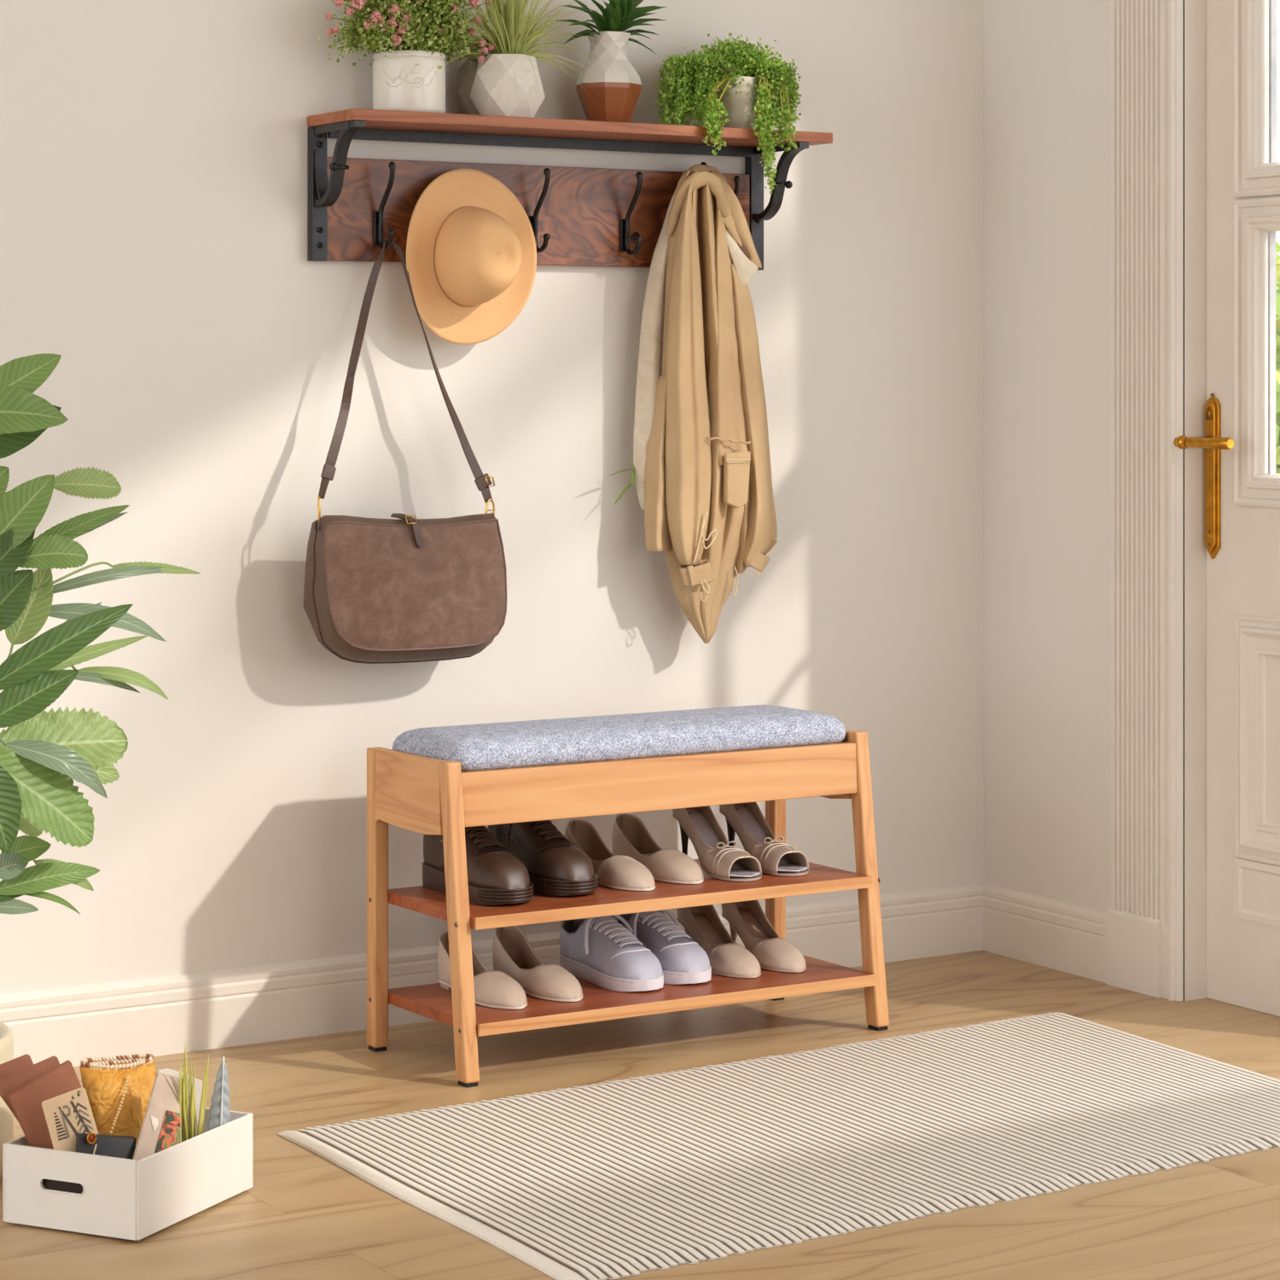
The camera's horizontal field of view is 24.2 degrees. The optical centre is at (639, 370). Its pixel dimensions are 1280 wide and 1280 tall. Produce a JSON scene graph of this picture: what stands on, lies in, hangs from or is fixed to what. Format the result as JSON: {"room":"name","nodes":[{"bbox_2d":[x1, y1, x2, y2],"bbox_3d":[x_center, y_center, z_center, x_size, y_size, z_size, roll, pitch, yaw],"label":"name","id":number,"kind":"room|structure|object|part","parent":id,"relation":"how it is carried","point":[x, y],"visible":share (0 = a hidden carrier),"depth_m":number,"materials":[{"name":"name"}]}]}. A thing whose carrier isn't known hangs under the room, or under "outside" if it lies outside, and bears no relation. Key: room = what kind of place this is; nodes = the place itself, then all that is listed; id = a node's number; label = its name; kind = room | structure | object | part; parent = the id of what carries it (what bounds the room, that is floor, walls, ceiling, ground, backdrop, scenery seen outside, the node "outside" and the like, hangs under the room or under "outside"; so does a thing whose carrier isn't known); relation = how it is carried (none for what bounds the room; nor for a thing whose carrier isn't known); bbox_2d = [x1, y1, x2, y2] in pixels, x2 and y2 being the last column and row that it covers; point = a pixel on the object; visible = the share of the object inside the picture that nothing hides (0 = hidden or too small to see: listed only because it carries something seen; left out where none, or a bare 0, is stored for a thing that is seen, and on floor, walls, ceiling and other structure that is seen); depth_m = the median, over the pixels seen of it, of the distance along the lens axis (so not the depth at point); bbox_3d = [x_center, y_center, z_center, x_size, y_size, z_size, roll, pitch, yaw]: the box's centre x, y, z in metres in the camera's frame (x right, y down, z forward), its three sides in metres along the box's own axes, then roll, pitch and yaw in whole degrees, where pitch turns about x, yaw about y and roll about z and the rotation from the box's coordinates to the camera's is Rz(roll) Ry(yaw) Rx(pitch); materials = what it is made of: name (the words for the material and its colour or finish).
{"room":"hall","nodes":[
{"label":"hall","id":0,"kind":"room"},
{"bbox_2d":[42,1179,83,1193],"bbox_3d":[-0.738,1.056,3.835,0.127,0.078,0.006,0,0,25],"label":"handle hole","id":1,"kind":"object","parent":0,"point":[48,1184],"visible":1,"depth_m":3.83,"materials":[{"name":"black"}]},
{"bbox_2d":[0,0,983,994],"bbox_3d":[-2.279,-0.645,3.998,7.200,3.500,0.150,0,0,-32],"label":"wall","id":2,"kind":"structure","parent":0,"point":[154,153],"depth_m":5.04,"materials":[{"name":"paint"}]},
{"bbox_2d":[0,883,983,1066],"bbox_3d":[-2.320,1.043,3.874,7.000,0.124,0.016,0,0,-32],"label":"baseboard","id":3,"kind":"structure","parent":2,"relation":"attached to","point":[162,1015],"depth_m":4.93,"materials":[{"name":"paint"}]},
{"bbox_2d":[307,108,832,270],"bbox_3d":[-0.107,-0.302,5.142,0.954,0.241,0.172,0,0,-32],"label":"coat rack","id":4,"kind":"object","parent":2,"relation":"attached to","point":[577,216],"visible":0.78,"depth_m":5.15,"materials":[{"name":"brown wood"}]},
{"bbox_3d":[-0.505,-0.398,4.898,0.004,0.013,0.128,0,0,-32],"label":"bracket arm","id":5,"kind":"part","parent":4,"relation":"part of","materials":[{"name":"black metal"}]},
{"bbox_2d":[303,240,506,663],"bbox_3d":[-0.388,0.134,4.954,0.352,0.702,0.108,0,0,-32],"label":"shoulder bag","id":6,"kind":"object","parent":4,"relation":"hanging from","point":[406,589],"visible":1,"depth_m":4.91,"materials":[{"name":"brown leather"}]},
{"bbox_3d":[-0.366,0.353,4.916,0.337,0.213,0.014,0,0,-32],"label":"panel","id":7,"kind":"part","parent":6,"relation":"part of","materials":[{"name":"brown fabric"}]},
{"bbox_2d":[372,50,445,113],"bbox_3d":[-0.384,-0.475,4.973,0.121,0.104,0.122,0,0,-32],"label":"plant pot","id":8,"kind":"object","parent":4,"relation":"on","point":[399,84],"visible":0.91,"depth_m":4.92,"materials":[{"name":"beige ceramic"}]},
{"bbox_2d":[317,0,498,69],"bbox_3d":[-0.384,-0.599,4.968,0.311,0.202,0.190,0,0,-19],"label":"flowering plant","id":9,"kind":"object","parent":8,"relation":"in","point":[383,25],"visible":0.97,"depth_m":4.92,"materials":[{"name":"green plant"}]},
{"bbox_2d":[406,168,536,344],"bbox_3d":[-0.267,-0.193,5.021,0.257,0.300,0.133,0,0,-32],"label":"felt hat","id":10,"kind":"object","parent":4,"relation":"hanging from","point":[471,250],"visible":1,"depth_m":5.02,"materials":[{"name":"beige fabric"}]},
{"bbox_3d":[-0.290,-0.193,5.059,0.135,0.171,0.013,0,0,-32],"label":"crown cord","id":11,"kind":"part","parent":10,"relation":"part of","materials":[{"name":"beige fabric"}]},
{"bbox_2d":[456,42,488,115],"bbox_3d":[-0.273,-0.491,5.088,0.088,0.136,0.082,0,0,-32],"label":"vase","id":12,"kind":"object","parent":4,"relation":"on","point":[465,80],"visible":0.36,"depth_m":5.06,"materials":[{"name":"ceramic"}]},
{"bbox_2d":[469,53,545,117],"bbox_3d":[-0.225,-0.477,5.054,0.121,0.108,0.128,0,0,-32],"label":"plant pot","id":13,"kind":"object","parent":4,"relation":"on","point":[493,91],"visible":0.93,"depth_m":5.01,"materials":[{"name":"stone"}]},
{"bbox_2d":[417,0,600,98],"bbox_3d":[-0.207,-0.611,5.059,0.434,0.332,0.180,0,0,-32],"label":"ornamental grass","id":14,"kind":"object","parent":13,"relation":"in","point":[509,20],"depth_m":5.04,"materials":[{"name":"green plant"}]},
{"bbox_3d":[-0.161,-0.395,5.189,0.846,0.019,0.024,0,0,-32],"label":"cross rail","id":15,"kind":"part","parent":4,"relation":"part of","materials":[{"name":"black metal"}]},
{"bbox_2d":[576,30,641,122],"bbox_3d":[-0.054,-0.503,5.168,0.106,0.160,0.106,0,0,-16],"label":"vase","id":16,"kind":"object","parent":4,"relation":"on","point":[615,95],"visible":0.79,"depth_m":5.13,"materials":[{"name":"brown ceramic"}]},
{"bbox_2d":[552,0,666,53],"bbox_3d":[-0.040,-0.581,5.151,0.231,0.196,0.084,0,0,-32],"label":"potted palm","id":17,"kind":"object","parent":16,"relation":"in","point":[618,15],"visible":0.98,"depth_m":5.15,"materials":[{"name":"green plant"}]},
{"bbox_2d":[633,163,778,643],"bbox_3d":[0.131,0.060,5.282,0.288,0.851,0.089,0,0,-27],"label":"jacket","id":18,"kind":"object","parent":4,"relation":"hanging from","point":[701,457],"visible":1,"depth_m":5.26,"materials":[{"name":"fabric"}]},
{"bbox_2d":[609,461,644,505],"bbox_3d":[-0.026,0.198,5.226,0.071,0.076,0.018,0,0,-32],"label":"leaf sprig","id":19,"kind":"object","parent":18,"relation":"attached to","point":[633,472],"visible":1,"depth_m":5.24,"materials":[{"name":"green plant"}]},
{"bbox_3d":[0.055,-0.051,5.272,0.142,0.593,0.041,0,0,-32],"label":"lining panel","id":20,"kind":"part","parent":18,"relation":"part of","materials":[{"name":"beige fabric"}]},
{"bbox_3d":[0.046,0.164,5.251,0.034,0.310,0.084,0,0,44],"label":"hem panel","id":21,"kind":"part","parent":18,"relation":"part of","materials":[{"name":"fabric"}]},
{"bbox_3d":[0.187,0.247,5.346,0.026,0.233,0.051,0,0,29],"label":"hem panel","id":22,"kind":"part","parent":18,"relation":"part of","materials":[{"name":"fabric"}]},
{"bbox_2d":[723,183,762,285],"bbox_3d":[0.180,-0.247,5.314,0.095,0.194,0.034,0,0,-32],"label":"collar","id":23,"kind":"object","parent":18,"relation":"attached to","point":[738,270],"depth_m":5.30,"materials":[{"name":"fabric"}]},
{"bbox_2d":[714,75,758,128],"bbox_3d":[0.171,-0.471,5.309,0.087,0.096,0.087,0,0,-32],"label":"plant pot","id":24,"kind":"object","parent":4,"relation":"on","point":[739,107],"visible":0.58,"depth_m":5.27,"materials":[{"name":"beige ceramic"}]},
{"bbox_2d":[654,32,802,193],"bbox_3d":[0.164,-0.454,5.275,0.331,0.290,0.203,0,0,-24],"label":"trailing plant","id":25,"kind":"object","parent":24,"relation":"in","point":[689,88],"visible":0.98,"depth_m":5.22,"materials":[{"name":"green plant"}]},
{"bbox_3d":[0.239,-0.398,5.355,0.004,0.013,0.128,0,0,-32],"label":"bracket arm","id":26,"kind":"part","parent":4,"relation":"part of","materials":[{"name":"black metal"}]},
{"bbox_2d":[0,950,1279,1279],"bbox_3d":[-0.015,1.155,0.694,7.600,0.100,8.150,0,0,-32],"label":"floor","id":27,"kind":"structure","parent":0,"point":[304,1216],"depth_m":4.03,"materials":[{"name":"brown wood"}]},
{"bbox_2d":[0,1022,13,1176],"bbox_3d":[-1.009,1.006,4.079,0.300,0.198,0.300,0,0,-32],"label":"planter","id":28,"kind":"object","parent":27,"relation":"on","point":[6,1034],"visible":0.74,"depth_m":4.06,"materials":[{"name":"ceramic"}]},
{"bbox_2d":[0,353,200,914],"bbox_3d":[-0.986,0.351,4.213,0.375,1.209,0.686,0,0,37],"label":"leafy houseplant","id":29,"kind":"object","parent":28,"relation":"on","point":[40,750],"visible":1,"depth_m":4.21,"materials":[{"name":"green plant"}]},
{"bbox_2d":[2,1106,252,1240],"bbox_3d":[-0.673,1.051,3.943,0.210,0.100,0.274,0,0,25],"label":"storage box","id":30,"kind":"object","parent":27,"relation":"on","point":[135,1200],"visible":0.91,"depth_m":3.84,"materials":[{"name":"white plastic"}]},
{"bbox_2d":[0,1053,33,1078],"bbox_3d":[-0.814,0.968,3.938,0.098,0.126,0.031,0,0,-14],"label":"folder","id":31,"kind":"object","parent":30,"relation":"in","point":[8,1067],"visible":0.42,"depth_m":3.94,"materials":[{"name":"paper"}]},
{"bbox_2d":[0,1055,59,1122],"bbox_3d":[-0.797,0.967,3.914,0.104,0.123,0.032,0,0,-32],"label":"folder","id":32,"kind":"object","parent":30,"relation":"in","point":[9,1084],"visible":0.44,"depth_m":3.91,"materials":[{"name":"paper"}]},
{"bbox_2d":[6,1059,81,1149],"bbox_3d":[-0.773,0.967,3.899,0.107,0.120,0.030,0,0,-32],"label":"folder","id":33,"kind":"object","parent":30,"relation":"in","point":[26,1102],"visible":0.62,"depth_m":3.89,"materials":[{"name":"paper"}]},
{"bbox_2d":[41,1087,98,1151],"bbox_3d":[-0.732,0.974,3.852,0.078,0.090,0.024,0,0,-35],"label":"card","id":34,"kind":"object","parent":30,"relation":"in","point":[67,1114],"visible":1,"depth_m":3.85,"materials":[{"name":"beige paper"}]},
{"bbox_3d":[-0.728,1.051,3.822,0.201,0.101,0.005,0,0,24],"label":"handle","id":35,"kind":"part","parent":30,"relation":"part of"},
{"bbox_2d":[75,1132,136,1159],"bbox_3d":[-0.690,1.002,3.855,0.087,0.045,0.024,0,0,-32],"label":"wallet","id":36,"kind":"object","parent":30,"relation":"in","point":[117,1146],"visible":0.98,"depth_m":3.85,"materials":[{"name":"black leather"}]},
{"bbox_2d":[79,1053,156,1146],"bbox_3d":[-0.684,0.978,3.971,0.105,0.122,0.100,0,0,-32],"label":"pouch","id":37,"kind":"object","parent":30,"relation":"in","point":[118,1092],"visible":0.91,"depth_m":3.96,"materials":[{"name":"yellow fabric"}]},
{"bbox_2d":[132,1072,181,1160],"bbox_3d":[-0.621,0.972,3.893,0.048,0.094,0.109,0,0,12],"label":"sketchbook","id":38,"kind":"object","parent":30,"relation":"in","point":[160,1130],"visible":0.8,"depth_m":3.90,"materials":[{"name":"beige paper"}]},
{"bbox_2d":[154,1110,180,1153],"bbox_3d":[-0.610,0.990,3.887,0.025,0.046,0.053,0,0,12],"label":"flower picture","id":39,"kind":"object","parent":38,"relation":"attached to","point":[167,1123],"depth_m":3.89},
{"bbox_2d":[158,1068,203,1135],"bbox_3d":[-0.615,0.988,4.006,0.070,0.102,0.034,0,0,-32],"label":"booklet","id":40,"kind":"object","parent":30,"relation":"in","point":[198,1083],"visible":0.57,"depth_m":4.02,"materials":[{"name":"beige paper"}]},
{"bbox_2d":[178,1048,209,1141],"bbox_3d":[-0.586,0.959,3.931,0.045,0.148,0.021,0,0,-32],"label":"grass stalks","id":41,"kind":"object","parent":30,"relation":"in","point":[188,1124],"visible":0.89,"depth_m":3.93},
{"bbox_2d":[207,1056,230,1131],"bbox_3d":[-0.559,0.982,3.975,0.035,0.137,0.018,0,0,-32],"label":"leaf","id":42,"kind":"object","parent":30,"relation":"in","point":[219,1114],"visible":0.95,"depth_m":3.98,"materials":[{"name":"grey paper"}]},
{"bbox_2d":[366,704,889,1087],"bbox_3d":[-0.014,0.841,4.934,0.816,0.528,0.320,0,0,-31],"label":"bench","id":43,"kind":"object","parent":27,"relation":"on","point":[444,781],"visible":0.94,"depth_m":4.84,"materials":[{"name":"brown wood"}]},
{"bbox_3d":[-0.427,0.857,4.857,0.027,0.485,0.030,0,0,-31],"label":"leg","id":44,"kind":"part","parent":43,"relation":"part of","materials":[{"name":"brown wood"}]},
{"bbox_3d":[-0.360,0.672,4.757,0.023,0.120,0.213,0,0,-34],"label":"panel","id":45,"kind":"part","parent":43,"relation":"part of","materials":[{"name":"brown wood"}]},
{"bbox_3d":[-0.281,0.855,4.639,0.026,0.488,0.086,0,0,-34],"label":"leg","id":46,"kind":"part","parent":43,"relation":"part of","materials":[{"name":"brown wood"}]},
{"bbox_2d":[422,826,533,905],"bbox_3d":[-0.264,0.777,4.830,0.098,0.140,0.270,0,0,-34],"label":"shoe","id":47,"kind":"object","parent":43,"relation":"on","point":[495,876],"visible":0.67,"depth_m":4.75,"materials":[{"name":"brown leather"}]},
{"bbox_2d":[436,930,527,1009],"bbox_3d":[-0.255,0.967,4.822,0.079,0.087,0.243,0,0,-33],"label":"pump","id":48,"kind":"object","parent":43,"relation":"on","point":[493,989],"visible":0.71,"depth_m":4.76,"materials":[{"name":"leather"}]},
{"bbox_2d":[492,925,582,1001],"bbox_3d":[-0.167,0.967,4.878,0.079,0.087,0.243,0,0,-33],"label":"pump","id":49,"kind":"object","parent":43,"relation":"on","point":[513,955],"visible":0.88,"depth_m":4.87,"materials":[{"name":"leather"}]},
{"bbox_2d":[487,820,598,896],"bbox_3d":[-0.163,0.777,4.910,0.098,0.140,0.270,0,0,-34],"label":"shoe","id":50,"kind":"object","parent":43,"relation":"on","point":[555,865],"visible":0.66,"depth_m":4.84,"materials":[{"name":"leather"}]},
{"bbox_2d":[564,819,655,890],"bbox_3d":[-0.051,0.804,4.959,0.079,0.087,0.243,0,0,-33],"label":"pump","id":51,"kind":"object","parent":43,"relation":"on","point":[623,872],"visible":0.78,"depth_m":4.92,"materials":[{"name":"leather"}]},
{"bbox_2d":[558,914,663,991],"bbox_3d":[-0.050,0.951,4.956,0.097,0.119,0.256,0,0,-33],"label":"trainer","id":52,"kind":"object","parent":43,"relation":"on","point":[600,951],"visible":0.91,"depth_m":4.91,"materials":[{"name":"grey leather"}]},
{"bbox_2d":[392,704,845,771],"bbox_3d":[-0.027,0.603,4.953,0.759,0.051,0.229,0,0,-31],"label":"seat cushion","id":53,"kind":"object","parent":43,"relation":"on","point":[755,734],"depth_m":4.86,"materials":[{"name":"fabric"}]},
{"bbox_2d":[388,858,870,929],"bbox_3d":[-0.018,0.857,4.940,0.764,0.018,0.298,0,0,-31],"label":"shelf","id":54,"kind":"object","parent":43,"relation":"attached to","point":[605,901],"depth_m":4.82,"materials":[{"name":"brown wood"}]},
{"bbox_2d":[388,947,873,1035],"bbox_3d":[-0.015,1.020,4.936,0.765,0.018,0.308,0,0,-31],"label":"shelf","id":55,"kind":"object","parent":43,"relation":"attached to","point":[432,1001],"depth_m":4.82,"materials":[{"name":"brown wood"}]},
{"bbox_2d":[611,813,703,884],"bbox_3d":[0.030,0.804,5.025,0.079,0.087,0.243,0,0,-33],"label":"pump","id":56,"kind":"object","parent":43,"relation":"on","point":[631,837],"visible":0.88,"depth_m":5.02,"materials":[{"name":"leather"}]},
{"bbox_3d":[0.040,0.671,4.854,0.749,0.084,0.023,0,0,-31],"label":"rail","id":57,"kind":"part","parent":43,"relation":"part of","materials":[{"name":"brown wood"}]},
{"bbox_2d":[616,909,711,984],"bbox_3d":[0.030,0.951,5.014,0.097,0.119,0.256,0,0,-33],"label":"trainer","id":58,"kind":"object","parent":43,"relation":"on","point":[682,960],"visible":0.63,"depth_m":4.95,"materials":[{"name":"grey leather"}]},
{"bbox_2d":[672,805,762,881],"bbox_3d":[0.126,0.776,5.050,0.076,0.143,0.233,0,0,-31],"label":"heels","id":59,"kind":"object","parent":43,"relation":"on","point":[720,860],"visible":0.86,"depth_m":5.03,"materials":[{"name":"leather"}]},
{"bbox_2d":[676,904,761,977],"bbox_3d":[0.133,0.944,5.058,0.077,0.133,0.225,0,0,-31],"label":"shoe","id":60,"kind":"object","parent":43,"relation":"on","point":[703,924],"visible":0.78,"depth_m":5.05,"materials":[{"name":"leather"}]},
{"bbox_2d":[721,899,806,972],"bbox_3d":[0.211,0.944,5.105,0.077,0.133,0.225,0,0,-31],"label":"shoe","id":61,"kind":"object","parent":43,"relation":"on","point":[747,920],"visible":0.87,"depth_m":5.10,"materials":[{"name":"leather"}]},
{"bbox_2d":[719,802,808,876],"bbox_3d":[0.208,0.776,5.103,0.076,0.143,0.233,0,0,-31],"label":"heels","id":62,"kind":"object","parent":43,"relation":"on","point":[747,820],"visible":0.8,"depth_m":5.09,"materials":[{"name":"leather"}]},
{"bbox_3d":[0.238,0.857,5.251,0.027,0.485,0.030,0,0,-31],"label":"leg","id":63,"kind":"part","parent":43,"relation":"part of","materials":[{"name":"brown wood"}]},
{"bbox_3d":[0.305,0.672,5.152,0.023,0.120,0.213,0,0,-34],"label":"panel","id":64,"kind":"part","parent":43,"relation":"part of","materials":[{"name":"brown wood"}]},
{"bbox_3d":[0.384,0.855,5.033,0.026,0.488,0.086,0,0,-34],"label":"leg","id":65,"kind":"part","parent":43,"relation":"part of","materials":[{"name":"brown wood"}]},
{"bbox_2d":[277,1012,1279,1279],"bbox_3d":[0.313,1.099,4.362,1.527,0.011,0.899,0,0,-32],"label":"rug","id":66,"kind":"object","parent":27,"relation":"on","point":[631,1176],"visible":1,"depth_m":4.25,"materials":[{"name":"fabric"}]},
{"bbox_2d":[983,0,1184,1000],"bbox_3d":[2.815,-0.645,2.344,0.150,3.500,8.000,0,0,-32],"label":"wall","id":67,"kind":"structure","parent":0,"point":[1047,63],"depth_m":5.54,"materials":[{"name":"paint"}]},
{"bbox_2d":[982,883,1105,983],"bbox_3d":[0.752,1.043,5.545,0.016,0.124,0.385,0,0,-32],"label":"baseboard","id":68,"kind":"structure","parent":67,"relation":"attached to","point":[1068,938],"depth_m":5.54,"materials":[{"name":"paint"}]},
{"bbox_2d":[1105,0,1183,1000],"bbox_3d":[0.896,-0.645,5.306,0.021,3.500,0.181,0,0,-32],"label":"trim","id":69,"kind":"structure","parent":67,"relation":"attached to","point":[1144,919],"depth_m":5.29,"materials":[{"name":"paint"}]},
{"bbox_2d":[1183,0,1207,1000],"bbox_3d":[0.979,-0.105,5.249,0.062,2.420,0.006,0,0,-32],"label":"trim","id":70,"kind":"structure","parent":67,"relation":"attached to","point":[1195,29],"depth_m":5.24,"materials":[{"name":"paint"}]},
{"bbox_2d":[1173,0,1279,1016],"bbox_3d":[1.091,-0.103,5.041,0.130,2.414,0.466,0,0,-32],"label":"door","id":71,"kind":"structure","parent":67,"relation":"in","point":[1242,483],"depth_m":5.17,"materials":[{"name":"paint"}]},
{"bbox_3d":[0.996,0.125,5.160,0.094,0.024,0.145,0,0,-32],"label":"lever","id":72,"kind":"part","parent":71,"relation":"part of","materials":[{"name":"gold metal"}]},
{"bbox_3d":[1.003,0.189,5.237,0.012,0.285,0.035,0,0,-32],"label":"handle plate","id":73,"kind":"part","parent":71,"relation":"part of","materials":[{"name":"gold metal"}]},
{"bbox_3d":[1.145,-0.420,5.032,0.043,1.309,0.379,0,0,-32],"label":"glazing moulding","id":74,"kind":"part","parent":71,"relation":"part of","materials":[{"name":"paint"}]},
{"bbox_3d":[1.130,0.898,5.035,0.005,0.103,0.370,0,0,-32],"label":"panel moulding","id":75,"kind":"part","parent":71,"relation":"part of","materials":[{"name":"paint"}]},
{"bbox_3d":[1.126,0.634,5.029,0.018,0.421,0.365,0,0,-32],"label":"panel moulding","id":76,"kind":"part","parent":71,"relation":"part of","materials":[{"name":"paint"}]},
{"label":"outside","id":77,"kind":"structure","parent":0,"visible":0},
{"bbox_3d":[6.118,1.185,8.479,11.800,0.120,17.000,0,0,-32],"label":"ground","id":78,"kind":"structure","parent":77,"visible":0},
{"bbox_2d":[1275,241,1279,473],"bbox_3d":[1.532,0.387,7.612,0.988,1.482,0.973,0,0,-32],"label":"shrub","id":79,"kind":"object","parent":78,"relation":"on","point":[1277,246],"visible":0.02,"depth_m":7.38,"materials":[{"name":"green plant"}]}
]}

